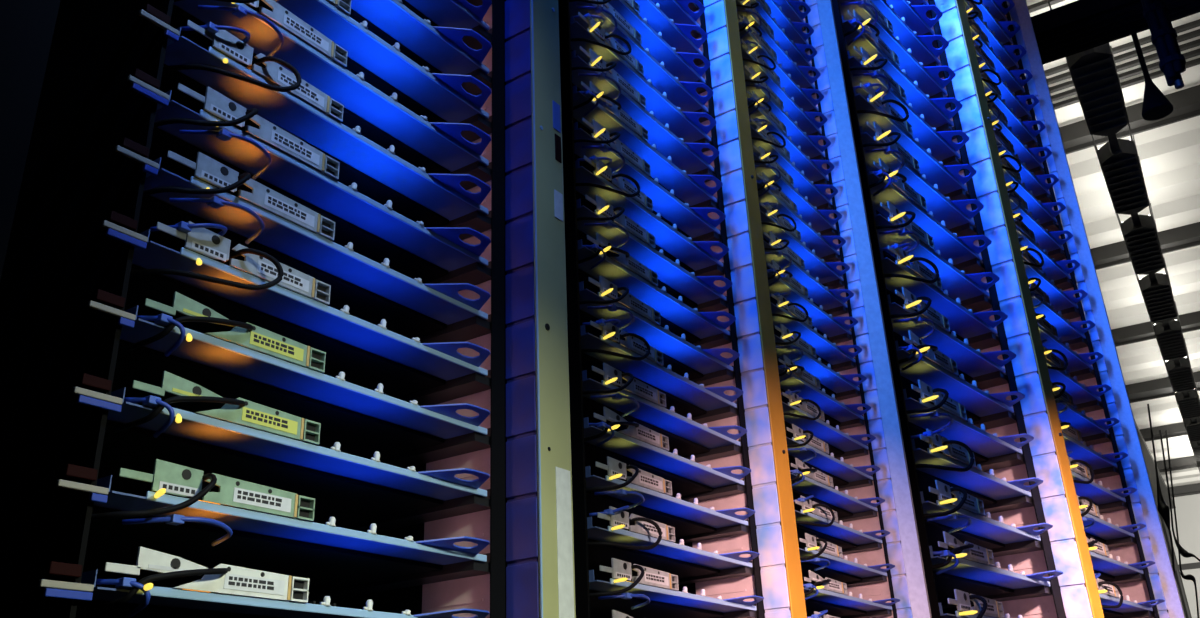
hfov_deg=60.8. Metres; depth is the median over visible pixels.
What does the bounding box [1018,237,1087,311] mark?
tray
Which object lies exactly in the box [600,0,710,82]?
tray
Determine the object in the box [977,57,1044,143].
tray
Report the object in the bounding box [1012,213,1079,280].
tray
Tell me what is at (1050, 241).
tray
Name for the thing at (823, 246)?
tray
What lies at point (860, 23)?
light
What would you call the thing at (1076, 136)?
trim
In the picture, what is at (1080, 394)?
tray
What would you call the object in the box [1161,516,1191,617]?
conduit
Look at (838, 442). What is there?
tray
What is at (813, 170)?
tray
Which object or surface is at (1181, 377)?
uplight
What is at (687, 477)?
tray
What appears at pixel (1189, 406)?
uplight
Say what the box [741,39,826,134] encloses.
tray
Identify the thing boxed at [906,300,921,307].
light
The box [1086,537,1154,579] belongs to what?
tray
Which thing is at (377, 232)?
tray
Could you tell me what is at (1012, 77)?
tray
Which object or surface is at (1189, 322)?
trim
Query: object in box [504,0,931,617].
rack
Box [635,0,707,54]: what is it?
tray
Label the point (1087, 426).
tray
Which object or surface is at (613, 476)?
light
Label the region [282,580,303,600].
socket
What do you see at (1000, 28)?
tray
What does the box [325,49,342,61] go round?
socket
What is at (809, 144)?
tray
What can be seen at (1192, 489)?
trim
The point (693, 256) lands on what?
tray
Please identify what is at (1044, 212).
tray
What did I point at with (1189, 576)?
cable
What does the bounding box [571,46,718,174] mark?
tray
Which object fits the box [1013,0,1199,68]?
ceiling beam
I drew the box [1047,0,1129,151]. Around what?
uplight
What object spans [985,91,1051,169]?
tray
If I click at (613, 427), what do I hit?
light
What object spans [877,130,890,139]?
light
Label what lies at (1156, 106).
pendant lamp
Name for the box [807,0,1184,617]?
rack
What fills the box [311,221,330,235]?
socket
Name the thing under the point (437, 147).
tray
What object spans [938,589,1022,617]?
tray
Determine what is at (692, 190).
tray
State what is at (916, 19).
tray
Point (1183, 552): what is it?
cable
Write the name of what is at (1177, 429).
trim
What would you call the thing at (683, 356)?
tray
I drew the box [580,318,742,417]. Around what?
tray
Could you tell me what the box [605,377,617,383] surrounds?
light
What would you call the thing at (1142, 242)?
uplight
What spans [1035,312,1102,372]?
tray
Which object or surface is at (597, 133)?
light
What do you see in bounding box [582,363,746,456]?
tray
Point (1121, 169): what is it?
uplight
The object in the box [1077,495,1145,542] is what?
tray
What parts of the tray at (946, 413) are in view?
plate, plate, pull handle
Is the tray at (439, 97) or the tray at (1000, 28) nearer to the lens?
the tray at (439, 97)
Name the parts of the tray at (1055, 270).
plate, pull handle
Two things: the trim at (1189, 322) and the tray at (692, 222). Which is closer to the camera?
the tray at (692, 222)
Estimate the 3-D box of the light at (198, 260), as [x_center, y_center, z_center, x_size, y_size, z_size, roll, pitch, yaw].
[-0.476,-0.057,1.215,0.007,0.013,0.015,6,-25,-20]
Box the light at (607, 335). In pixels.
[603,332,614,339]
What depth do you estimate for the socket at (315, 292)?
1.36 m
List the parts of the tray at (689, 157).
plate, plate, pull handle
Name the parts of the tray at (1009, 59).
plate, pull handle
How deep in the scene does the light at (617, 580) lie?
1.75 m
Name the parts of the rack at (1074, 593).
panel, runner rail, runner rail, runner rail, runner rail, runner rail, runner rail, runner rail, panel, runner rail, runner rail, runner rail, runner rail, runner rail, runner rail, runner rail, runner rail, runner rail, runner rail, panel, post, runner rail, runner rail, runner rail, panel, runner rail, runner rail, runner rail, runner rail, runner rail, runner rail, runner rail, runner rail, runner rail, runner rail, post, runner rail, panel, runner rail, runner rail, runner rail, runner rail, runner rail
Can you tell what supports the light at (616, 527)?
attached to the tray at (660, 553)
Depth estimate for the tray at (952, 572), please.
3.46 m
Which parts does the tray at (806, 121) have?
plate, plate, pull handle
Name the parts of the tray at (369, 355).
plate, plate, pull handle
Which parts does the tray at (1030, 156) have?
plate, pull handle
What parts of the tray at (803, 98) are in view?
plate, plate, pull handle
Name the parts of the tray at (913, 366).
plate, plate, pull handle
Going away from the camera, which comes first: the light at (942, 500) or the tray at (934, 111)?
the light at (942, 500)
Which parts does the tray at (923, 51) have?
pull handle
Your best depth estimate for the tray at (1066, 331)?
5.07 m
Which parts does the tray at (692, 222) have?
plate, plate, pull handle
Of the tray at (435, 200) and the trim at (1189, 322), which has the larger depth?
the trim at (1189, 322)
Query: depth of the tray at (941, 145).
4.14 m
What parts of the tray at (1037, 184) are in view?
plate, pull handle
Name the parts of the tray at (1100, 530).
plate, pull handle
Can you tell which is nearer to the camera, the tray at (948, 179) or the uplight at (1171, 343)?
the tray at (948, 179)
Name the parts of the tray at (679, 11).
pull handle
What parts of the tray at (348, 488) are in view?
plate, plate, pull handle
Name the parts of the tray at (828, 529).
plate, plate, pull handle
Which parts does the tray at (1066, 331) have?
plate, pull handle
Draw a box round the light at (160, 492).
[154,488,165,497]
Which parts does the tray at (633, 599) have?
plate, plate, pull handle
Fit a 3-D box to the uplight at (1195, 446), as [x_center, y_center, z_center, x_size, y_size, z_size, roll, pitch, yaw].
[10.240,2.157,17.519,0.336,0.752,1.549,-16,-27,28]
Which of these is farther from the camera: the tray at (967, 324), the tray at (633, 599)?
the tray at (967, 324)
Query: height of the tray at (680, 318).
0.067 m
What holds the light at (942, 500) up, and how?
on the tray at (970, 524)
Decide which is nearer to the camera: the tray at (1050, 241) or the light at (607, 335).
the light at (607, 335)
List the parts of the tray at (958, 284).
plate, plate, pull handle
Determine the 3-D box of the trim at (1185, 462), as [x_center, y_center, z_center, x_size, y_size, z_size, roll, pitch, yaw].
[13.934,2.474,19.322,9.400,0.199,0.161,-16,-27,28]
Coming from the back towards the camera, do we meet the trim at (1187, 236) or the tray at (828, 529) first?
the trim at (1187, 236)
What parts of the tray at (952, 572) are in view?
plate, plate, pull handle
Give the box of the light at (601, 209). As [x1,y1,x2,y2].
[598,205,608,213]
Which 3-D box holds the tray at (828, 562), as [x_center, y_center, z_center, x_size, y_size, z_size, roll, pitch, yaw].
[0.488,0.707,2.766,0.462,0.076,0.600,-17,-28,31]
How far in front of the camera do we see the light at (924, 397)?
3.33 m
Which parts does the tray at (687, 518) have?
plate, plate, pull handle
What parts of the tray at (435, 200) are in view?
plate, plate, pull handle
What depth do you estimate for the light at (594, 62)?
2.20 m
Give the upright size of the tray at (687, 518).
0.076 m
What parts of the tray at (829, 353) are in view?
plate, plate, pull handle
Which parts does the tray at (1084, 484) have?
plate, pull handle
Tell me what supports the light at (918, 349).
on the tray at (913, 366)
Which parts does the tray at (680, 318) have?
plate, plate, pull handle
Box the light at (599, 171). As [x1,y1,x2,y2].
[596,166,606,174]
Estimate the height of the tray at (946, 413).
0.139 m
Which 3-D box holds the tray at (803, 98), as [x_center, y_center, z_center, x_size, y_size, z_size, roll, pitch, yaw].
[0.429,-0.736,3.399,0.462,0.067,0.591,-17,-28,31]
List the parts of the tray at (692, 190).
plate, plate, pull handle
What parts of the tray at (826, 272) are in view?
plate, plate, pull handle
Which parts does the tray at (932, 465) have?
plate, plate, pull handle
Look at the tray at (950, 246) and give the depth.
3.92 m
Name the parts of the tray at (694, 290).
plate, plate, pull handle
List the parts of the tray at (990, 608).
plate, plate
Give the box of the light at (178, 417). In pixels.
[175,414,181,422]
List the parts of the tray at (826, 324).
plate, plate, pull handle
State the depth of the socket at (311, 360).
1.32 m
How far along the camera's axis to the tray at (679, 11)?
2.73 m
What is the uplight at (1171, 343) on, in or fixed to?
hanging from the ceiling
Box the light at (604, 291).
[601,288,612,295]
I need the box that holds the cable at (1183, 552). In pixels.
[1159,430,1199,560]
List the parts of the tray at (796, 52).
pull handle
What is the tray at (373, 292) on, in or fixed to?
in the rack at (80, 80)
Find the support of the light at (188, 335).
attached to the tray at (364, 421)
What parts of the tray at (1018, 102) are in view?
plate, pull handle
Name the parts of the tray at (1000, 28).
pull handle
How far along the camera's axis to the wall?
23.25 m
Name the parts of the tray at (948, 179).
plate, plate, pull handle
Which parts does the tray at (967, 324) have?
plate, plate, pull handle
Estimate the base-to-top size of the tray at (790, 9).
0.076 m
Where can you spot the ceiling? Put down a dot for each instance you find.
(1169, 155)
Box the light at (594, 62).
[591,56,601,65]
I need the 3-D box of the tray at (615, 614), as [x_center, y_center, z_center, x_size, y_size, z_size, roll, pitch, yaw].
[0.014,0.670,2.020,0.462,0.067,0.591,-17,-28,31]
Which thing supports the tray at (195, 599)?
in the rack at (80, 80)
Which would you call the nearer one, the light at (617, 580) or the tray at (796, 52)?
the light at (617, 580)
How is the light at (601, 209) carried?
on the tray at (694, 290)
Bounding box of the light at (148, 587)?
[144,583,152,590]
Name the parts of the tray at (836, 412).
plate, plate, pull handle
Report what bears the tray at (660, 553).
in the rack at (775, 575)
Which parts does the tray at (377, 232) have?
plate, plate, pull handle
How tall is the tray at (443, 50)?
0.078 m
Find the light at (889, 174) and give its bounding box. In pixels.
[885,170,897,179]
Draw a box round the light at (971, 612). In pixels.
[959,610,977,614]
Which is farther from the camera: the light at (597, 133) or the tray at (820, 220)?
the tray at (820, 220)
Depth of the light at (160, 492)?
1.08 m
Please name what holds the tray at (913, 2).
in the rack at (1074, 593)
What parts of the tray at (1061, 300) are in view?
plate, pull handle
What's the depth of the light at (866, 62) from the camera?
3.86 m
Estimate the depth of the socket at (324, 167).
1.44 m
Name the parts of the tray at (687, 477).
plate, plate, pull handle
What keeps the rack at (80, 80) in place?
on the floor
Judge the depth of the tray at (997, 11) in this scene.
6.07 m
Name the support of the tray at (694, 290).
in the rack at (775, 575)
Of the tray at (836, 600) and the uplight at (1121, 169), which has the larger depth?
the uplight at (1121, 169)
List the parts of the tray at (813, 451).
plate, plate, pull handle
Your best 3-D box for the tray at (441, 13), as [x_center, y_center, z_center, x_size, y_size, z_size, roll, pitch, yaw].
[-0.530,-0.567,1.765,0.462,0.076,0.600,-17,-28,31]
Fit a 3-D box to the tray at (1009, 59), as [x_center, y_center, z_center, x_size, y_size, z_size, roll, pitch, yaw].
[1.882,-1.477,5.883,0.849,0.143,0.986,-21,-29,36]
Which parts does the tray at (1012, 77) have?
plate, pull handle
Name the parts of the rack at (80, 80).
post, panel, panel, panel, runner rail, runner rail, runner rail, runner rail, runner rail, runner rail, runner rail, runner rail, runner rail, runner rail, runner rail, runner rail, post, panel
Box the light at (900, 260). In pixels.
[898,255,912,263]
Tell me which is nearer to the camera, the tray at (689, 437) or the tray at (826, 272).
the tray at (689, 437)
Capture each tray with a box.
[75,546,488,617]
[83,459,489,591]
[98,371,489,526]
[111,292,489,459]
[124,221,489,397]
[137,150,490,338]
[149,83,490,282]
[160,20,490,226]
[170,0,490,173]
[244,0,490,122]
[326,0,491,74]
[402,0,491,30]
[569,0,712,111]
[570,12,715,142]
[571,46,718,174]
[572,81,722,206]
[574,118,725,237]
[575,155,728,272]
[576,195,732,307]
[578,232,735,343]
[579,275,739,379]
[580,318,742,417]
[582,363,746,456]
[584,406,750,497]
[585,456,754,537]
[587,506,759,583]
[589,558,763,617]
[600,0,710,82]
[612,610,632,617]
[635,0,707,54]
[651,0,704,26]
[736,0,819,88]
[738,0,816,66]
[738,15,823,111]
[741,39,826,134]
[744,65,830,158]
[747,90,834,181]
[750,118,837,206]
[753,145,841,231]
[756,172,845,257]
[758,0,813,44]
[759,202,849,283]
[763,231,853,310]
[767,259,857,338]
[770,292,861,366]
[773,0,810,22]
[774,324,866,395]
[778,354,870,425]
[781,389,875,455]
[786,424,879,486]
[790,458,884,518]
[793,495,889,551]
[799,533,894,587]
[803,570,899,616]
[807,610,838,617]
[838,0,955,95]
[841,10,961,127]
[847,46,968,161]
[853,82,976,194]
[859,0,948,66]
[860,121,983,229]
[866,158,991,264]
[873,201,999,300]
[880,243,1007,341]
[886,0,942,35]
[887,287,1015,381]
[895,330,1024,421]
[903,380,1033,462]
[906,0,928,5]
[911,428,1042,505]
[920,480,1052,556]
[929,531,1062,601]
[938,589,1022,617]
[964,0,1026,67]
[967,8,1032,91]
[969,0,1020,43]
[972,35,1038,117]
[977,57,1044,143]
[982,0,1014,20]
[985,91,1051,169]
[992,120,1058,196]
[997,144,1065,223]
[1005,181,1072,251]
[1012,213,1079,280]
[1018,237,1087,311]
[1027,277,1094,341]
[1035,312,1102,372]
[1042,339,1110,404]
[1051,381,1119,436]
[1059,419,1127,471]
[1067,451,1136,505]
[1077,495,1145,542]
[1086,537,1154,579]
[1095,573,1164,617]
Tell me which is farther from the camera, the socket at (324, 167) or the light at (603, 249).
the light at (603, 249)
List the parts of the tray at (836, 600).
plate, plate, pull handle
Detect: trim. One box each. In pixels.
[1010,0,1199,112]
[1039,85,1199,153]
[1070,222,1199,274]
[1089,311,1199,346]
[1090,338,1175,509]
[1122,456,1197,475]
[1125,371,1199,402]
[1129,483,1199,499]
[1140,422,1186,441]
[1147,562,1199,572]
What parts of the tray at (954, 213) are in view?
plate, plate, pull handle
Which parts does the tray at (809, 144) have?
plate, plate, pull handle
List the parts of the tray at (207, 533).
plate, plate, pull handle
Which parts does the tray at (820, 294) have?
plate, plate, pull handle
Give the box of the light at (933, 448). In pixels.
[931,446,947,451]
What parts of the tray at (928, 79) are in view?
plate, pull handle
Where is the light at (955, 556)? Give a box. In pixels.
[952,553,966,558]
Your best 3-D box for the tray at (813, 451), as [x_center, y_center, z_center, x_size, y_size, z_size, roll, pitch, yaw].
[0.477,0.453,2.877,0.462,0.076,0.600,-17,-28,31]
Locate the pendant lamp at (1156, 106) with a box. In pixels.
[1128,22,1172,120]
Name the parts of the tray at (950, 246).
plate, plate, pull handle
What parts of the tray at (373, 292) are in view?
plate, plate, pull handle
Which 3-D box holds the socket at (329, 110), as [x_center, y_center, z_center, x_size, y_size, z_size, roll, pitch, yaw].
[-0.395,-0.286,1.494,0.017,0.023,0.021,-17,-28,31]
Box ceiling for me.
[1007,0,1199,491]
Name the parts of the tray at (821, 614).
plate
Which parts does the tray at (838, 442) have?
plate, plate, pull handle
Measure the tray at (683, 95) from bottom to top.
0.076 m
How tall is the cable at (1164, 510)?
2.995 m
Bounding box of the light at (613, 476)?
[609,474,621,479]
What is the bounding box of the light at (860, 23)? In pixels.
[858,18,870,28]
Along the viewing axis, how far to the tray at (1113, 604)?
4.45 m
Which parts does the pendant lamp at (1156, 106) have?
cord, lamp shade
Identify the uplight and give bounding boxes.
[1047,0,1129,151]
[1091,75,1149,225]
[1116,156,1165,282]
[1136,223,1177,328]
[1137,271,1187,365]
[1151,314,1195,395]
[1163,351,1199,421]
[1174,387,1199,443]
[1183,422,1199,460]
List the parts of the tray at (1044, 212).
plate, pull handle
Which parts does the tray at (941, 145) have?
plate, plate, pull handle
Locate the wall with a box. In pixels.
[1131,494,1199,617]
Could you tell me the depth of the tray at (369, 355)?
1.36 m
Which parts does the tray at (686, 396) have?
plate, plate, pull handle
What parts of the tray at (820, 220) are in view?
plate, plate, pull handle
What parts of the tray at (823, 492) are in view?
plate, plate, pull handle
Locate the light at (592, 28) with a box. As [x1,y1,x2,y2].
[590,22,599,31]
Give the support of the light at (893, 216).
on the tray at (958, 284)
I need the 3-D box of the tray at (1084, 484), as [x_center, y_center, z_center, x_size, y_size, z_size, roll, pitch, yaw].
[1.982,0.884,4.854,0.849,0.143,0.986,-21,-29,36]
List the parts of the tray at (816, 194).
plate, plate, pull handle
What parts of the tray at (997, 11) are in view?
pull handle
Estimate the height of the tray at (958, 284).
0.139 m
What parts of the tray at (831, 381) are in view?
plate, plate, pull handle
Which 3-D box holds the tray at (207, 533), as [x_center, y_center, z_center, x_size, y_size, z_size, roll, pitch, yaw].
[-0.493,0.323,1.378,0.462,0.076,0.600,-17,-28,31]
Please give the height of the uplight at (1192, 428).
0.752 m
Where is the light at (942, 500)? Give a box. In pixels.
[940,498,956,503]
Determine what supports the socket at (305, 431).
attached to the tray at (348, 488)
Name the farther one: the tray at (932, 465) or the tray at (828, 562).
the tray at (932, 465)
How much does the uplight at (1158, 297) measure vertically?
0.752 m
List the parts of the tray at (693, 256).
plate, plate, pull handle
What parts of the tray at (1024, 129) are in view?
plate, pull handle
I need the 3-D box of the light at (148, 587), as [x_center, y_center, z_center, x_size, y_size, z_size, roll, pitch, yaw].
[-0.461,0.284,1.043,0.007,0.007,0.036,14,-28,-33]
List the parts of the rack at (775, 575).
panel, panel, runner rail, runner rail, runner rail, runner rail, runner rail, runner rail, runner rail, runner rail, runner rail, runner rail, runner rail, runner rail, runner rail, runner rail, runner rail, runner rail, runner rail, runner rail, panel, runner rail, post, panel, runner rail, runner rail, runner rail, runner rail, runner rail, runner rail, runner rail, runner rail, runner rail, runner rail, runner rail, runner rail, runner rail, runner rail, runner rail, runner rail, post, runner rail, runner rail, panel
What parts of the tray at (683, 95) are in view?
plate, pull handle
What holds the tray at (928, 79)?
in the rack at (1074, 593)
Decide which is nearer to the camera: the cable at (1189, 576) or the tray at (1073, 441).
the tray at (1073, 441)
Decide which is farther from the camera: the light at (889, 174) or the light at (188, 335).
the light at (889, 174)
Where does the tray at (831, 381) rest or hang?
in the rack at (775, 575)
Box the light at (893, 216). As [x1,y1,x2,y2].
[891,212,905,220]
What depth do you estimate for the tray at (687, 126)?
2.38 m
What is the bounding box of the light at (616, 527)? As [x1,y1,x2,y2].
[611,525,624,529]
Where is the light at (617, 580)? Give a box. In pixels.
[614,578,626,582]
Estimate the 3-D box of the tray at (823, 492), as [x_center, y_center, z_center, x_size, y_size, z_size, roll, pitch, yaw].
[0.483,0.532,2.847,0.462,0.067,0.591,-17,-28,31]
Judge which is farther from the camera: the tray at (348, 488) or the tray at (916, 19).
the tray at (916, 19)
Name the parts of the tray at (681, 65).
pull handle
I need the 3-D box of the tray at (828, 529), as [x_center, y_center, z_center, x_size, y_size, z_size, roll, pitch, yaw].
[0.487,0.619,2.809,0.462,0.078,0.591,-17,-28,31]
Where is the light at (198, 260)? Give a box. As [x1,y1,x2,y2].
[196,258,201,264]
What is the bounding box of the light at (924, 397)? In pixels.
[922,395,938,401]
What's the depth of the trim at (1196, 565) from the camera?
22.98 m
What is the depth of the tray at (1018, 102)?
5.68 m
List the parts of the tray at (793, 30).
pull handle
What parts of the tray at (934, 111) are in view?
plate, plate, pull handle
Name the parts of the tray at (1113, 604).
plate, pull handle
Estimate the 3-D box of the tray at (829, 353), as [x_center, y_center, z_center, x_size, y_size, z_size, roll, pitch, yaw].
[0.465,0.112,3.030,0.462,0.078,0.591,-17,-28,31]
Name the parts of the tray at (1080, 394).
plate, pull handle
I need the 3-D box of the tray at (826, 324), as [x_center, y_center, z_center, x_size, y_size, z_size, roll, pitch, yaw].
[0.461,0.025,3.068,0.462,0.067,0.591,-17,-28,31]
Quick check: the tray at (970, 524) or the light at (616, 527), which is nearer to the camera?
the light at (616, 527)
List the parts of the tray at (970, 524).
plate, plate, pull handle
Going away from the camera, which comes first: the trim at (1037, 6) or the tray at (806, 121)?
the tray at (806, 121)
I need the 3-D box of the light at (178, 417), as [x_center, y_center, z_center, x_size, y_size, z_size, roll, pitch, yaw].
[-0.468,0.121,1.137,0.007,0.013,0.015,6,-25,-20]
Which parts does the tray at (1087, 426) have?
plate, pull handle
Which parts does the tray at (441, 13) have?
pull handle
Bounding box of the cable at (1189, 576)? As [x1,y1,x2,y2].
[1165,430,1198,617]
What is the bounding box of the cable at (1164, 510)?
[1147,404,1175,579]
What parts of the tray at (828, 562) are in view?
plate, plate, pull handle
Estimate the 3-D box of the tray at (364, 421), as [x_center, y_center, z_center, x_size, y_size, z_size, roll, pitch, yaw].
[-0.498,0.140,1.462,0.462,0.067,0.591,-17,-28,31]
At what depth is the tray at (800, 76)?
3.35 m
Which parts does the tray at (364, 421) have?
plate, plate, pull handle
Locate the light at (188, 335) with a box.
[186,333,191,341]
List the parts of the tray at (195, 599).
plate, plate, pull handle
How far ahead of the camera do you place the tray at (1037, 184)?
5.46 m
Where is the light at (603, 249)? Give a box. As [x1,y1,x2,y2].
[600,246,610,253]
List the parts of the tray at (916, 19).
pull handle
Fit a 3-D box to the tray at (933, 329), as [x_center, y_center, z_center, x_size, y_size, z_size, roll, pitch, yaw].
[1.045,0.205,3.976,0.849,0.139,1.002,-21,-29,36]
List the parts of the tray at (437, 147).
plate, pull handle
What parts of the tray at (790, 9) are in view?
pull handle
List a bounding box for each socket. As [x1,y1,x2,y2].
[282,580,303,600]
[288,499,309,517]
[294,423,315,440]
[299,352,320,368]
[305,285,325,300]
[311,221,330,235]
[316,161,334,174]
[320,104,338,116]
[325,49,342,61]
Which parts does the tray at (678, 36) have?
pull handle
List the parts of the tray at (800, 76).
plate, pull handle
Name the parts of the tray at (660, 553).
plate, plate, pull handle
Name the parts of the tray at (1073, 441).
plate, pull handle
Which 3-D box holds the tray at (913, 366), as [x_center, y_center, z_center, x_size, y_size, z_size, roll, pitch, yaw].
[1.056,0.349,3.920,0.849,0.123,0.986,-21,-29,36]
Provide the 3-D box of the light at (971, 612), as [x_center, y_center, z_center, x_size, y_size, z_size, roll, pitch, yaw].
[1.100,0.908,3.055,0.011,0.013,0.065,11,-27,-29]
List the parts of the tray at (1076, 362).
plate, pull handle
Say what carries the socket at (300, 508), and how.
attached to the tray at (207, 533)
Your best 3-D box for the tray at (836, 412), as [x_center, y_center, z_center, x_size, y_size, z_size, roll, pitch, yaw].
[0.472,0.278,2.957,0.462,0.067,0.591,-17,-28,31]
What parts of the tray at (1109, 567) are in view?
plate, pull handle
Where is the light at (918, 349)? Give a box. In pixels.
[916,347,929,353]
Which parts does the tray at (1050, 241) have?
plate, pull handle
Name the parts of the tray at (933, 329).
plate, plate, pull handle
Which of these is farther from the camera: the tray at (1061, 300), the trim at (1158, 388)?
the trim at (1158, 388)
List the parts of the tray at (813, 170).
plate, plate, pull handle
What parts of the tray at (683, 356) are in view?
plate, plate, pull handle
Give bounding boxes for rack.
[0,0,575,617]
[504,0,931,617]
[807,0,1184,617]
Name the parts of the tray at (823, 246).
plate, plate, pull handle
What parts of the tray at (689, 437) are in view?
plate, plate, pull handle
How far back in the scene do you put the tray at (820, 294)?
2.99 m
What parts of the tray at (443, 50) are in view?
pull handle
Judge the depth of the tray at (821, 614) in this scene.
2.43 m
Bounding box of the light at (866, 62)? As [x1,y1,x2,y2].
[864,54,876,64]
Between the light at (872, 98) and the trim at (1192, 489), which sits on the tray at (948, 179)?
the light at (872, 98)
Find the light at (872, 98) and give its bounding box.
[870,92,883,101]
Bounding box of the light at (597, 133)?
[595,128,604,137]
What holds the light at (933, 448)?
on the tray at (932, 465)
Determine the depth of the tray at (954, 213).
4.00 m
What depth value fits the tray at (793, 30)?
3.54 m
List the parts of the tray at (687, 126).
plate, plate, pull handle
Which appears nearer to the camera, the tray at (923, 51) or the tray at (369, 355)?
the tray at (369, 355)
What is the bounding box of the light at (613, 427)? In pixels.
[608,425,619,430]
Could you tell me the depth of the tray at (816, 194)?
3.13 m
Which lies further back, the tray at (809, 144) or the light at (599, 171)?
the tray at (809, 144)
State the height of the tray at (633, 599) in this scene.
0.076 m
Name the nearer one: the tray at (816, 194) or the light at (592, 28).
the light at (592, 28)

